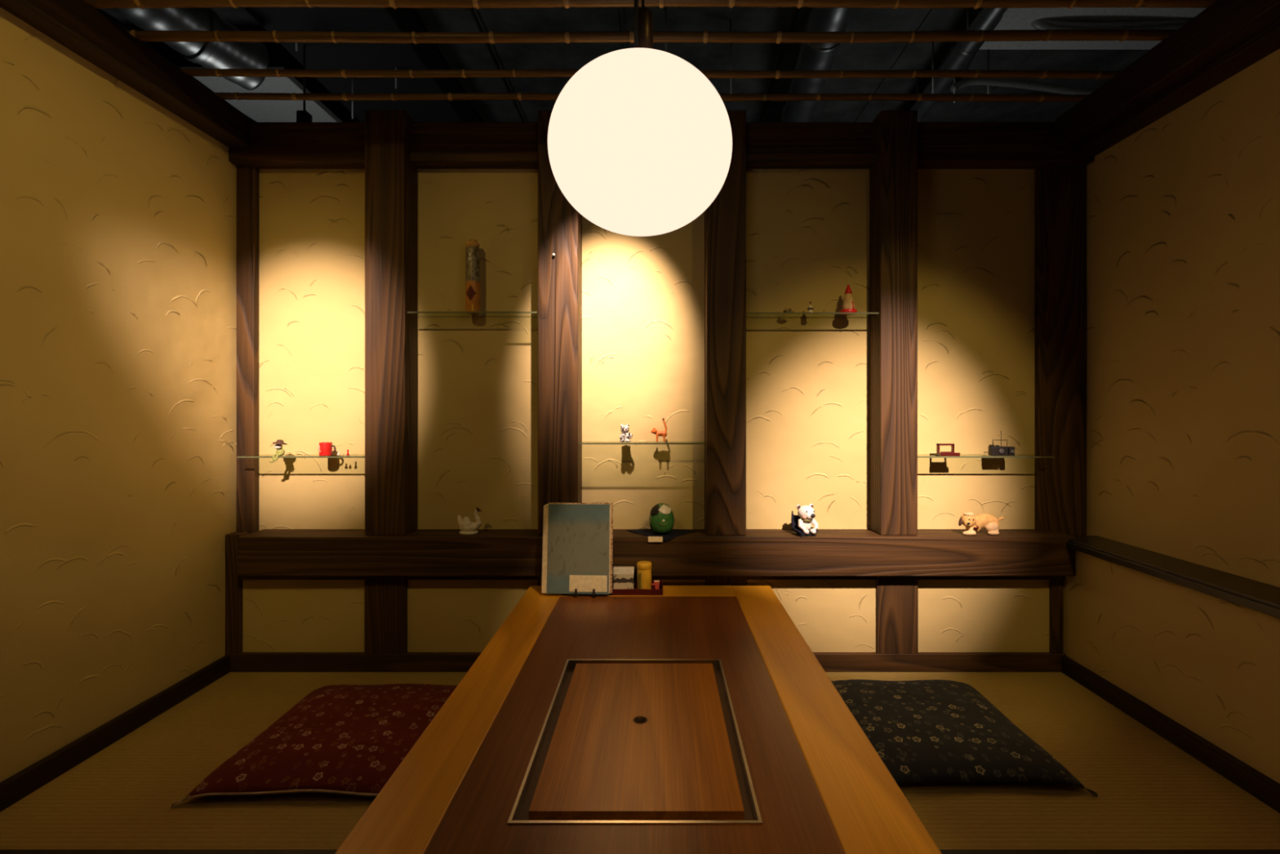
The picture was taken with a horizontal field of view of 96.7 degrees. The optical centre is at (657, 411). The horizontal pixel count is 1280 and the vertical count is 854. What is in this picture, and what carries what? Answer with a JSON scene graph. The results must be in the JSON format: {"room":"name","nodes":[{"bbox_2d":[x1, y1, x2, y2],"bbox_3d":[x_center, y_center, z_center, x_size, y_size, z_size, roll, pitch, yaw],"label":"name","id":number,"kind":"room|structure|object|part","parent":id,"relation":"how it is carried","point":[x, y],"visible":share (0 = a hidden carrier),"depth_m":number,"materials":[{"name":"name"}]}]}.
{"room":"japanese restaurant","nodes":[
{"label":"japanese restaurant","id":0,"kind":"room"},
{"bbox_2d":[0,7,236,782],"bbox_3d":[-1.710,-0.010,0.670,0.100,2.020,3.340,0,0,0],"label":"wall","id":1,"kind":"structure","parent":0,"point":[118,213],"depth_m":1.71,"materials":[{"name":"paint"}]},
{"bbox_2d":[0,655,229,812],"bbox_3d":[-1.649,0.968,0.590,0.022,0.064,3.180,0,0,0],"label":"baseboard","id":2,"kind":"structure","parent":1,"relation":"attached to","point":[30,779],"depth_m":1.68,"materials":[{"name":"brown wood"}]},
{"bbox_2d":[0,0,249,146],"bbox_3d":[-1.667,-1.074,0.600,0.185,0.108,3.200,0,0,0],"label":"trim","id":3,"kind":"structure","parent":1,"relation":"on","point":[76,25],"depth_m":1.72,"materials":[{"name":"brown wood"}]},
{"bbox_2d":[83,0,1217,8],"bbox_3d":[0.030,-1.147,1.592,3.541,0.045,0.040,0,0,0],"label":"bamboo pole","id":4,"kind":"object","parent":3,"relation":"on","point":[96,4],"visible":0.9,"depth_m":1.58,"materials":[{"name":"wood"}]},
{"bbox_2d":[126,28,1177,44],"bbox_3d":[0.030,-1.147,1.742,3.540,0.042,0.035,0,0,0],"label":"bamboo pole","id":5,"kind":"object","parent":3,"relation":"on","point":[1126,34],"visible":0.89,"depth_m":1.73,"materials":[{"name":"wood"}]},
{"bbox_2d":[236,165,266,533],"bbox_3d":[-1.625,-0.010,2.290,0.070,2.020,0.100,0,0,0],"label":"trim","id":6,"kind":"structure","parent":1,"relation":"attached to","point":[247,176],"depth_m":2.24,"materials":[{"name":"brown wood"}]},
{"bbox_2d":[0,848,1279,853],"bbox_3d":[-0.046,0.999,1.280,3.183,0.002,0.035,0,0,0],"label":"trim","id":7,"kind":"structure","parent":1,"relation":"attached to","point":[2,851],"depth_m":1.29,"materials":[{"name":"brown wood"}]},
{"bbox_2d":[0,671,1279,848],"bbox_3d":[0.040,1.030,0.670,3.600,0.060,3.340,0,0,0],"label":"floor","id":8,"kind":"structure","parent":0,"point":[1152,794],"depth_m":1.48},
{"bbox_2d":[170,683,457,807],"bbox_3d":[-0.916,0.969,1.744,0.632,0.062,0.639,0,0,0],"label":"floor cushion","id":9,"kind":"object","parent":8,"relation":"on","point":[346,739],"visible":0.89,"depth_m":1.62,"materials":[{"name":"red fabric"}]},
{"bbox_2d":[334,585,942,853],"bbox_3d":[-0.029,0.832,1.398,0.918,0.336,1.556,0,0,0],"label":"table","id":10,"kind":"object","parent":8,"relation":"on","point":[685,719],"visible":0.98,"depth_m":1.13,"materials":[{"name":"brown wood"}]},
{"bbox_2d":[561,588,611,597],"bbox_3d":[-0.258,0.576,2.087,0.180,0.180,0.126,0,0,0],"label":"menu stand","id":11,"kind":"object","parent":10,"relation":"on","point":[575,593],"visible":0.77,"depth_m":2.05,"materials":[{"name":"black metal"}]},
{"bbox_2d":[541,501,613,594],"bbox_3d":[-0.291,0.492,2.066,0.253,0.327,0.052,0,0,2],"label":"menu","id":12,"kind":"object","parent":11,"relation":"on","point":[578,537],"visible":1,"depth_m":2.06,"materials":[{"name":"paper"}]},
{"bbox_3d":[-0.215,0.338,2.082,0.084,0.019,0.006,0,-6,2],"label":"cord","id":13,"kind":"part","parent":12,"relation":"part of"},
{"bbox_3d":[-0.035,0.686,1.335,0.635,0.040,1.429,0,0,0],"label":"panel","id":14,"kind":"part","parent":10,"relation":"part of","materials":[{"name":"red wood"}]},
{"bbox_3d":[-0.037,0.680,1.222,0.412,0.032,0.606,0,0,0],"label":"grill frame","id":15,"kind":"part","parent":10,"relation":"part of","materials":[{"name":"wood"}]},
{"bbox_2d":[609,579,662,595],"bbox_3d":[-0.078,0.646,2.088,0.192,0.040,0.062,0,0,0],"label":"tray","id":16,"kind":"object","parent":10,"relation":"on","point":[615,592],"visible":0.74,"depth_m":2.06,"materials":[{"name":"red paint"}]},
{"bbox_2d":[613,566,634,589],"bbox_3d":[-0.125,0.618,2.094,0.076,0.084,0.032,0,0,0],"label":"box","id":17,"kind":"object","parent":16,"relation":"in","point":[623,576],"visible":0.81,"depth_m":2.08,"materials":[{"name":"paper"}]},
{"bbox_3d":[-0.125,0.586,2.094,0.076,0.020,0.032,0,0,0],"label":"box lid","id":18,"kind":"part","parent":17,"relation":"part of","materials":[{"name":"white paper"}]},
{"bbox_2d":[636,560,651,589],"bbox_3d":[-0.049,0.607,2.086,0.054,0.106,0.054,0,0,0],"label":"tin","id":19,"kind":"object","parent":16,"relation":"in","point":[644,567],"visible":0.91,"depth_m":2.06,"materials":[{"name":"yellow metal"}]},
{"bbox_3d":[-0.049,0.565,2.086,0.054,0.022,0.054,0,0,0],"label":"lid","id":20,"kind":"part","parent":19,"relation":"part of","materials":[{"name":"yellow metal"}]},
{"bbox_2d":[651,583,655,589],"bbox_3d":[-0.020,0.645,2.084,0.020,0.029,0.008,0,0,0],"label":"packet","id":21,"kind":"object","parent":16,"relation":"in","point":[653,586],"visible":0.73,"depth_m":2.08,"materials":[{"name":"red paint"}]},
{"bbox_2d":[653,580,659,589],"bbox_3d":[-0.004,0.642,2.100,0.020,0.035,0.008,0,0,0],"label":"packet","id":22,"kind":"object","parent":16,"relation":"in","point":[656,582],"visible":0.79,"depth_m":2.10,"materials":[{"name":"red paper"}]},
{"bbox_2d":[831,679,1097,797],"bbox_3d":[0.836,0.968,1.766,0.620,0.063,0.594,0,0,0],"label":"floor cushion","id":23,"kind":"object","parent":8,"relation":"on","point":[932,730],"visible":0.78,"depth_m":1.65,"materials":[{"name":"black fabric"}]},
{"bbox_2d":[242,168,1048,652],"bbox_3d":[0.015,-0.015,2.268,3.350,2.030,0.143,0,0,0],"label":"wall","id":24,"kind":"structure","parent":0,"point":[807,230],"depth_m":2.27,"materials":[{"name":"paint"}]},
{"bbox_2d":[225,531,250,653],"bbox_3d":[-1.631,0.706,2.211,0.058,0.468,0.058,0,0,0],"label":"trim","id":25,"kind":"structure","parent":24,"relation":"attached to","point":[233,584],"depth_m":2.18,"materials":[{"name":"brown wood"}]},
{"bbox_2d":[237,456,364,457],"bbox_3d":[-1.357,0.175,2.220,0.493,0.006,0.100,0,0,0],"label":"glass shelf","id":26,"kind":"object","parent":24,"relation":"attached to","point":[237,456],"visible":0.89,"depth_m":2.17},
{"bbox_2d":[269,439,287,462],"bbox_3d":[-1.451,0.152,2.182,0.052,0.087,0.048,0,0,0],"label":"doll","id":27,"kind":"object","parent":26,"relation":"on","point":[280,451],"visible":1,"depth_m":2.17,"materials":[{"name":"white ceramic"}]},
{"bbox_2d":[318,442,336,456],"bbox_3d":[-1.275,0.146,2.200,0.062,0.051,0.046,0,0,0],"label":"cup","id":28,"kind":"object","parent":26,"relation":"on","point":[325,449],"visible":1,"depth_m":2.18,"materials":[{"name":"ceramic"}]},
{"bbox_3d":[-1.253,0.147,2.200,0.019,0.034,0.007,0,0,0],"label":"handle","id":29,"kind":"part","parent":28,"relation":"part of","materials":[{"name":"red ceramic"}]},
{"bbox_2d":[364,576,407,653],"bbox_3d":[-1.046,0.735,2.191,0.160,0.410,0.018,0,0,0],"label":"trim","id":30,"kind":"structure","parent":24,"relation":"attached to","point":[385,597],"depth_m":2.18,"materials":[{"name":"brown wood"}]},
{"bbox_2d":[364,110,419,535],"bbox_3d":[-1.034,-0.335,2.223,0.153,1.611,0.135,0,0,0],"label":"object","id":31,"kind":"structure","parent":24,"relation":"attached to","point":[391,180],"depth_m":2.15,"materials":[{"name":"brown wood"}]},
{"bbox_2d":[407,311,537,313],"bbox_3d":[-0.705,-0.377,2.220,0.500,0.006,0.100,0,0,0],"label":"glass shelf","id":32,"kind":"object","parent":24,"relation":"attached to","point":[407,312],"visible":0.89,"depth_m":2.17,"materials":[{"name":"clear glass"}]},
{"bbox_2d":[465,239,479,314],"bbox_3d":[-0.720,-0.522,2.214,0.054,0.285,0.056,0,0,0],"label":"tube","id":33,"kind":"object","parent":32,"relation":"on","point":[472,251],"visible":0.97,"depth_m":2.19,"materials":[{"name":"multicoloured paper"}]},
{"bbox_2d":[537,576,542,585],"bbox_3d":[-0.382,0.735,2.191,0.157,0.410,0.018,0,0,0],"label":"trim","id":34,"kind":"structure","parent":24,"relation":"attached to","point":[540,578],"depth_m":2.18,"materials":[{"name":"brown wood"}]},
{"bbox_2d":[537,110,582,535],"bbox_3d":[-0.379,-0.335,2.223,0.153,1.611,0.135,0,0,0],"label":"trim","id":35,"kind":"structure","parent":24,"relation":"attached to","point":[559,224],"depth_m":2.15,"materials":[{"name":"brown wood"}]},
{"bbox_2d":[578,442,706,444],"bbox_3d":[-0.058,0.124,2.220,0.488,0.006,0.100,0,0,0],"label":"glass shelf","id":36,"kind":"object","parent":24,"relation":"attached to","point":[579,442],"visible":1,"depth_m":2.17,"materials":[{"name":"clear glass"}]},
{"bbox_2d":[619,423,632,442],"bbox_3d":[-0.122,0.085,2.213,0.051,0.070,0.041,0,0,0],"label":"cat figurine","id":37,"kind":"object","parent":36,"relation":"on","point":[625,435],"visible":1,"depth_m":2.20,"materials":[{"name":"white ceramic"}]},
{"bbox_2d":[650,417,666,441],"bbox_3d":[0.004,0.073,2.214,0.064,0.093,0.024,0,0,0],"label":"cat figurine","id":38,"kind":"object","parent":36,"relation":"on","point":[664,433],"visible":1,"depth_m":2.21,"materials":[{"name":"ceramic"}]},
{"bbox_2d":[224,652,1066,671],"bbox_3d":[-0.048,0.965,2.190,3.225,0.070,0.020,0,0,0],"label":"baseboard","id":39,"kind":"structure","parent":24,"relation":"attached to","point":[243,661],"depth_m":2.18,"materials":[{"name":"brown wood"}]},
{"bbox_2d":[240,576,1065,579],"bbox_3d":[-0.022,0.604,2.192,3.175,0.088,0.016,0,0,0],"label":"trim","id":40,"kind":"structure","parent":24,"relation":"attached to","point":[241,577],"depth_m":2.18,"materials":[{"name":"brown wood"}]},
{"bbox_2d":[237,528,1075,576],"bbox_3d":[-0.004,0.544,2.230,3.139,0.148,0.200,0,0,0],"label":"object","id":41,"kind":"structure","parent":24,"relation":"attached to","point":[264,552],"depth_m":2.13,"materials":[{"name":"brown wood"}]},
{"bbox_2d":[457,507,481,534],"bbox_3d":[-0.720,0.420,2.185,0.094,0.101,0.050,0,0,0],"label":"swan figurine","id":42,"kind":"object","parent":41,"relation":"on","point":[467,527],"visible":1,"depth_m":2.17,"materials":[{"name":"white ceramic"}]},
{"bbox_2d":[626,528,696,542],"bbox_3d":[0.015,0.479,2.195,0.277,0.023,0.137,0,0,0],"label":"cloth","id":43,"kind":"object","parent":41,"relation":"on","point":[671,535],"visible":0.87,"depth_m":2.18,"materials":[{"name":"black fabric"}]},
{"bbox_2d":[648,536,662,542],"bbox_3d":[-0.009,0.477,2.123,0.054,0.020,0.007,0,0,0],"label":"name card","id":44,"kind":"object","parent":43,"relation":"attached to","point":[651,539],"visible":1,"depth_m":2.12,"materials":[{"name":"beige paper"}]},
{"bbox_2d":[648,502,674,533],"bbox_3d":[0.015,0.409,2.179,0.098,0.114,0.101,0,0,0],"label":"doll","id":45,"kind":"object","parent":43,"relation":"on","point":[661,518],"visible":1,"depth_m":2.14,"materials":[{"name":"ceramic"}]},
{"bbox_2d":[791,511,817,537],"bbox_3d":[0.555,0.427,2.171,0.084,0.086,0.072,0,0,-20],"label":"armchair","id":46,"kind":"object","parent":41,"relation":"on","point":[794,518],"visible":0.62,"depth_m":2.18,"materials":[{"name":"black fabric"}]},
{"bbox_3d":[0.556,0.468,2.169,0.068,0.005,0.066,0,0,-20],"label":"rail","id":47,"kind":"part","parent":46,"relation":"part of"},
{"bbox_2d":[796,503,817,533],"bbox_3d":[0.566,0.407,2.155,0.073,0.109,0.071,0,0,43],"label":"bear figurine","id":48,"kind":"object","parent":46,"relation":"on","point":[806,513],"visible":1,"depth_m":2.14,"materials":[{"name":"white ceramic"}]},
{"bbox_2d":[958,511,1004,535],"bbox_3d":[1.239,0.427,2.175,0.178,0.087,0.063,0,0,-8],"label":"dog figurine","id":49,"kind":"object","parent":41,"relation":"on","point":[973,524],"visible":1,"depth_m":2.16,"materials":[{"name":"beige ceramic"}]},
{"bbox_2d":[228,122,1094,168],"bbox_3d":[0.015,-1.042,2.270,3.350,0.153,0.140,0,0,0],"label":"horizontal beam","id":50,"kind":"structure","parent":24,"relation":"attached to","point":[273,145],"depth_m":2.20,"materials":[{"name":"brown wood"}]},
{"bbox_2d":[704,110,746,535],"bbox_3d":[0.260,-0.335,2.223,0.150,1.611,0.135,0,0,0],"label":"trim","id":51,"kind":"structure","parent":24,"relation":"attached to","point":[725,219],"depth_m":2.15,"materials":[{"name":"brown wood"}]},
{"bbox_2d":[705,576,746,586],"bbox_3d":[0.263,0.735,2.191,0.157,0.410,0.018,0,0,0],"label":"trim","id":52,"kind":"structure","parent":24,"relation":"attached to","point":[710,580],"depth_m":2.18,"materials":[{"name":"brown wood"}]},
{"bbox_2d":[746,312,879,314],"bbox_3d":[0.591,-0.374,2.220,0.506,0.006,0.100,0,0,0],"label":"glass shelf","id":53,"kind":"object","parent":24,"relation":"attached to","point":[746,313],"visible":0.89,"depth_m":2.17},
{"bbox_2d":[782,307,793,312],"bbox_3d":[0.508,-0.389,2.213,0.041,0.025,0.023,0,0,0],"label":"ornament","id":54,"kind":"object","parent":53,"relation":"on","point":[789,310],"visible":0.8,"depth_m":2.21,"materials":[{"name":"green"}]},
{"bbox_2d":[807,301,813,315],"bbox_3d":[0.594,-0.402,2.215,0.025,0.050,0.025,0,0,0],"label":"bell ornament","id":55,"kind":"object","parent":53,"relation":"on","point":[810,308],"visible":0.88,"depth_m":2.21,"materials":[{"name":"white ceramic"}]},
{"bbox_2d":[840,284,857,315],"bbox_3d":[0.738,-0.434,2.205,0.063,0.114,0.063,0,0,0],"label":"ornament","id":56,"kind":"object","parent":53,"relation":"on","point":[848,305],"visible":0.94,"depth_m":2.19,"materials":[{"name":"ceramic"}]},
{"bbox_2d":[867,110,917,535],"bbox_3d":[0.914,-0.335,2.223,0.141,1.611,0.135,0,0,0],"label":"trim","id":57,"kind":"structure","parent":24,"relation":"attached to","point":[893,177],"depth_m":2.15,"materials":[{"name":"brown wood"}]},
{"bbox_2d":[875,576,918,653],"bbox_3d":[0.920,0.735,2.191,0.157,0.410,0.018,0,0,0],"label":"trim","id":58,"kind":"structure","parent":24,"relation":"attached to","point":[896,597],"depth_m":2.18,"materials":[{"name":"brown wood"}]},
{"bbox_2d":[917,456,1054,457],"bbox_3d":[1.250,0.175,2.220,0.525,0.006,0.100,0,0,0],"label":"glass shelf","id":59,"kind":"object","parent":24,"relation":"attached to","point":[917,456],"visible":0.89,"depth_m":2.17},
{"bbox_2d":[935,443,959,456],"bbox_3d":[1.118,0.149,2.197,0.074,0.046,0.046,0,0,0],"label":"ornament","id":60,"kind":"object","parent":59,"relation":"on","point":[952,453],"visible":1,"depth_m":2.20,"materials":[{"name":"red paint"}]},
{"bbox_2d":[988,431,1014,455],"bbox_3d":[1.328,0.124,2.198,0.088,0.096,0.032,0,0,0],"label":"radio","id":61,"kind":"object","parent":59,"relation":"on","point":[997,450],"visible":1,"depth_m":2.19,"materials":[{"name":"grey paint"}]},
{"bbox_2d":[1024,165,1086,535],"bbox_3d":[1.596,-0.260,2.290,0.187,1.500,0.100,0,0,0],"label":"trim","id":62,"kind":"structure","parent":24,"relation":"attached to","point":[1060,191],"depth_m":2.24,"materials":[{"name":"brown wood"}]},
{"bbox_2d":[1048,576,1063,653],"bbox_3d":[1.534,0.735,2.191,0.045,0.410,0.018,0,0,0],"label":"trim","id":63,"kind":"structure","parent":24,"relation":"attached to","point":[1056,583],"depth_m":2.18,"materials":[{"name":"brown wood"}]},
{"bbox_2d":[100,6,1205,122],"bbox_3d":[-0.400,-2.285,4.000,9.200,0.230,6.000,0,0,0],"label":"ceiling","id":64,"kind":"structure","parent":0,"point":[774,56],"depth_m":3.56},
{"bbox_2d":[111,7,269,90],"bbox_3d":[-2.283,-2.005,2.543,0.284,0.631,0.970,0,0,19],"label":"air duct","id":65,"kind":"object","parent":64,"relation":"hanging from","point":[210,55],"visible":0.63,"depth_m":2.71,"materials":[{"name":"silver metal"}]},
{"bbox_2d":[101,13,257,122],"bbox_3d":[-2.103,-1.484,2.471,0.617,0.375,0.068,0,0,-30],"label":"cable","id":66,"kind":"object","parent":65,"relation":"hanging from","point":[124,28],"visible":0.2,"depth_m":2.47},
{"bbox_2d":[180,66,342,122],"bbox_3d":[-2.760,-2.020,3.985,1.080,0.040,1.230,0,0,0],"label":"ceiling panel","id":67,"kind":"object","parent":64,"relation":"hanging from","point":[260,111],"visible":0.13,"depth_m":3.70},
{"bbox_2d":[295,42,297,51],"bbox_3d":[-1.904,-2.050,3.000,0.009,0.300,0.009,0,0,22],"label":"rod","id":68,"kind":"object","parent":64,"relation":"hanging from","point":[296,43],"visible":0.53,"depth_m":3.00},
{"bbox_2d":[296,44,311,122],"bbox_3d":[-1.925,-2.026,3.100,0.056,1.000,0.060,0,0,0],"label":"hanger","id":69,"kind":"object","parent":64,"relation":"hanging from","point":[302,116],"visible":0.52,"depth_m":3.09,"materials":[{"name":"black metal"}]},
{"bbox_3d":[-1.925,-2.071,3.100,0.011,0.910,0.011,0,0,22],"label":"rod","id":70,"kind":"part","parent":69,"relation":"part of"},
{"bbox_2d":[351,77,353,119],"bbox_3d":[-1.823,-1.974,3.400,0.009,0.453,0.009,0,0,22],"label":"rod","id":71,"kind":"object","parent":64,"relation":"hanging from","point":[352,77],"visible":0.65,"depth_m":3.40,"materials":[{"name":"grey metal"}]},
{"bbox_2d":[243,7,480,122],"bbox_3d":[-1.695,-2.095,4.050,0.710,0.210,4.900,0,0,0],"label":"ceiling panel","id":72,"kind":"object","parent":64,"relation":"attached to","point":[318,55],"depth_m":3.22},
{"bbox_2d":[395,67,396,88],"bbox_3d":[-1.517,-2.035,3.300,0.009,0.330,0.009,0,0,22],"label":"rod","id":73,"kind":"object","parent":64,"relation":"hanging from","point":[395,68],"visible":0.35,"depth_m":3.30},
{"bbox_2d":[547,0,732,236],"bbox_3d":[-0.038,-1.294,1.230,0.394,1.812,0.394,0,0,43],"label":"pendant lamp","id":74,"kind":"object","parent":64,"relation":"hanging from","point":[640,140],"visible":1,"depth_m":1.09,"materials":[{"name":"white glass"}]},
{"bbox_3d":[-0.036,-1.526,1.228,0.018,1.340,0.011,0,0,0],"label":"lamp cord","id":75,"kind":"part","parent":74,"relation":"part of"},
{"bbox_2d":[637,7,653,48],"bbox_3d":[-0.031,-0.806,1.230,0.041,0.106,0.041,0,0,0],"label":"socket","id":76,"kind":"object","parent":74,"relation":"attached to","point":[645,16],"depth_m":1.21,"materials":[{"name":"brown metal"}]},
{"bbox_2d":[664,6,666,52],"bbox_3d":[0.042,-2.021,3.000,0.009,0.358,0.009,0,0,22],"label":"rod","id":77,"kind":"object","parent":64,"relation":"hanging from","point":[665,7],"visible":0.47,"depth_m":3.00,"materials":[{"name":"grey metal"}]},
{"bbox_2d":[729,19,731,93],"bbox_3d":[0.409,-1.989,3.200,0.009,0.422,0.009,0,0,22],"label":"rod","id":78,"kind":"object","parent":64,"relation":"hanging from","point":[730,20],"visible":0.65,"depth_m":3.20,"materials":[{"name":"grey metal"}]},
{"bbox_2d":[780,7,853,122],"bbox_3d":[0.880,-2.012,3.300,0.204,0.376,2.009,0,0,5],"label":"air duct","id":79,"kind":"object","parent":64,"relation":"hanging from","point":[812,56],"visible":0.53,"depth_m":3.01,"materials":[{"name":"metal"}]},
{"bbox_2d":[932,42,933,93],"bbox_3d":[1.595,-2.021,3.300,0.009,0.358,0.009,0,0,22],"label":"rod","id":80,"kind":"object","parent":64,"relation":"hanging from","point":[932,42],"visible":0.65,"depth_m":3.30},
{"bbox_2d":[953,41,955,102],"bbox_3d":[1.719,-1.994,3.300,0.009,0.412,0.009,0,0,22],"label":"rod","id":81,"kind":"object","parent":64,"relation":"hanging from","point":[953,42],"visible":0.35,"depth_m":3.30,"materials":[{"name":"black metal"}]},
{"bbox_2d":[910,8,1008,122],"bbox_3d":[1.680,-2.040,3.375,0.107,0.320,1.760,0,0,5],"label":"air duct","id":82,"kind":"object","parent":64,"relation":"hanging from","point":[987,19],"visible":0.57,"depth_m":3.06,"materials":[{"name":"silver metal"}]},
{"bbox_2d":[948,14,1003,91],"bbox_3d":[1.732,-1.967,3.101,0.062,0.122,0.608,0,0,4],"label":"ceiling pipe","id":83,"kind":"object","parent":82,"relation":"attached to","point":[967,64],"visible":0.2,"depth_m":3.17,"materials":[{"name":"grey metal"}]},
{"bbox_2d":[950,77,1096,94],"bbox_3d":[2.198,-1.870,3.300,0.999,0.135,0.043,0,0,0],"label":"ceiling pipe","id":84,"kind":"object","parent":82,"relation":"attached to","point":[1009,82],"visible":0.85,"depth_m":3.28,"materials":[{"name":"grey metal"}]},
{"bbox_2d":[978,7,1206,49],"bbox_3d":[2.175,-2.005,2.870,1.050,0.050,0.500,0,0,0],"label":"ceiling panel","id":85,"kind":"object","parent":82,"relation":"attached to","point":[1014,19],"visible":0.47,"depth_m":2.88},
{"bbox_2d":[1031,18,1191,30],"bbox_3d":[2.275,-2.030,2.900,0.836,0.221,0.058,0,0,0],"label":"ceiling pipe","id":86,"kind":"object","parent":85,"relation":"attached to","point":[1040,24],"visible":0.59,"depth_m":2.87,"materials":[{"name":"grey metal"}]},
{"bbox_2d":[986,49,989,93],"bbox_3d":[1.974,-2.033,3.400,0.009,0.335,0.009,0,0,22],"label":"rod","id":87,"kind":"object","parent":64,"relation":"hanging from","point":[988,51],"visible":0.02,"depth_m":3.40,"materials":[{"name":"grey metal"}]},
{"bbox_2d":[1063,48,1279,783],"bbox_3d":[1.702,-0.005,0.670,0.275,2.010,3.340,0,0,0],"label":"wall","id":88,"kind":"structure","parent":0,"point":[1183,211],"depth_m":1.79,"materials":[{"name":"paint"}]},
{"bbox_2d":[1055,0,1279,149],"bbox_3d":[1.688,-1.069,0.600,0.305,0.118,3.200,0,0,0],"label":"trim","id":89,"kind":"structure","parent":88,"relation":"attached to","point":[1224,25],"depth_m":1.72,"materials":[{"name":"brown wood"}]},
{"bbox_2d":[179,68,1120,79],"bbox_3d":[0.030,-1.141,1.925,3.540,0.034,0.028,0,0,0],"label":"bamboo pole","id":90,"kind":"object","parent":89,"relation":"on","point":[345,73],"visible":0.76,"depth_m":1.92,"materials":[{"name":"wood"}]},
{"bbox_2d":[212,92,1088,102],"bbox_3d":[0.030,-1.141,2.068,3.541,0.035,0.028,0,0,0],"label":"bamboo pole","id":91,"kind":"object","parent":89,"relation":"on","point":[520,96],"visible":0.71,"depth_m":2.06,"materials":[{"name":"wood"}]},
{"bbox_2d":[1061,655,1279,813],"bbox_3d":[1.555,0.968,0.590,0.020,0.064,3.180,0,0,0],"label":"baseboard","id":92,"kind":"structure","parent":88,"relation":"attached to","point":[1264,788],"depth_m":1.68,"materials":[{"name":"brown wood"}]},
{"bbox_2d":[1066,535,1279,617],"bbox_3d":[1.609,0.494,0.595,0.161,0.032,3.190,0,0,0],"label":"wall rail","id":93,"kind":"object","parent":88,"relation":"attached to","point":[1261,597],"visible":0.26,"depth_m":1.69,"materials":[{"name":"brown wood"}]},
{"bbox_2d":[1072,19,1279,155],"bbox_3d":[1.720,-0.998,0.600,0.240,0.025,3.200,0,0,0],"label":"trim","id":94,"kind":"structure","parent":88,"relation":"attached to","point":[1266,42],"depth_m":1.75,"materials":[{"name":"brown wood"}]}
]}

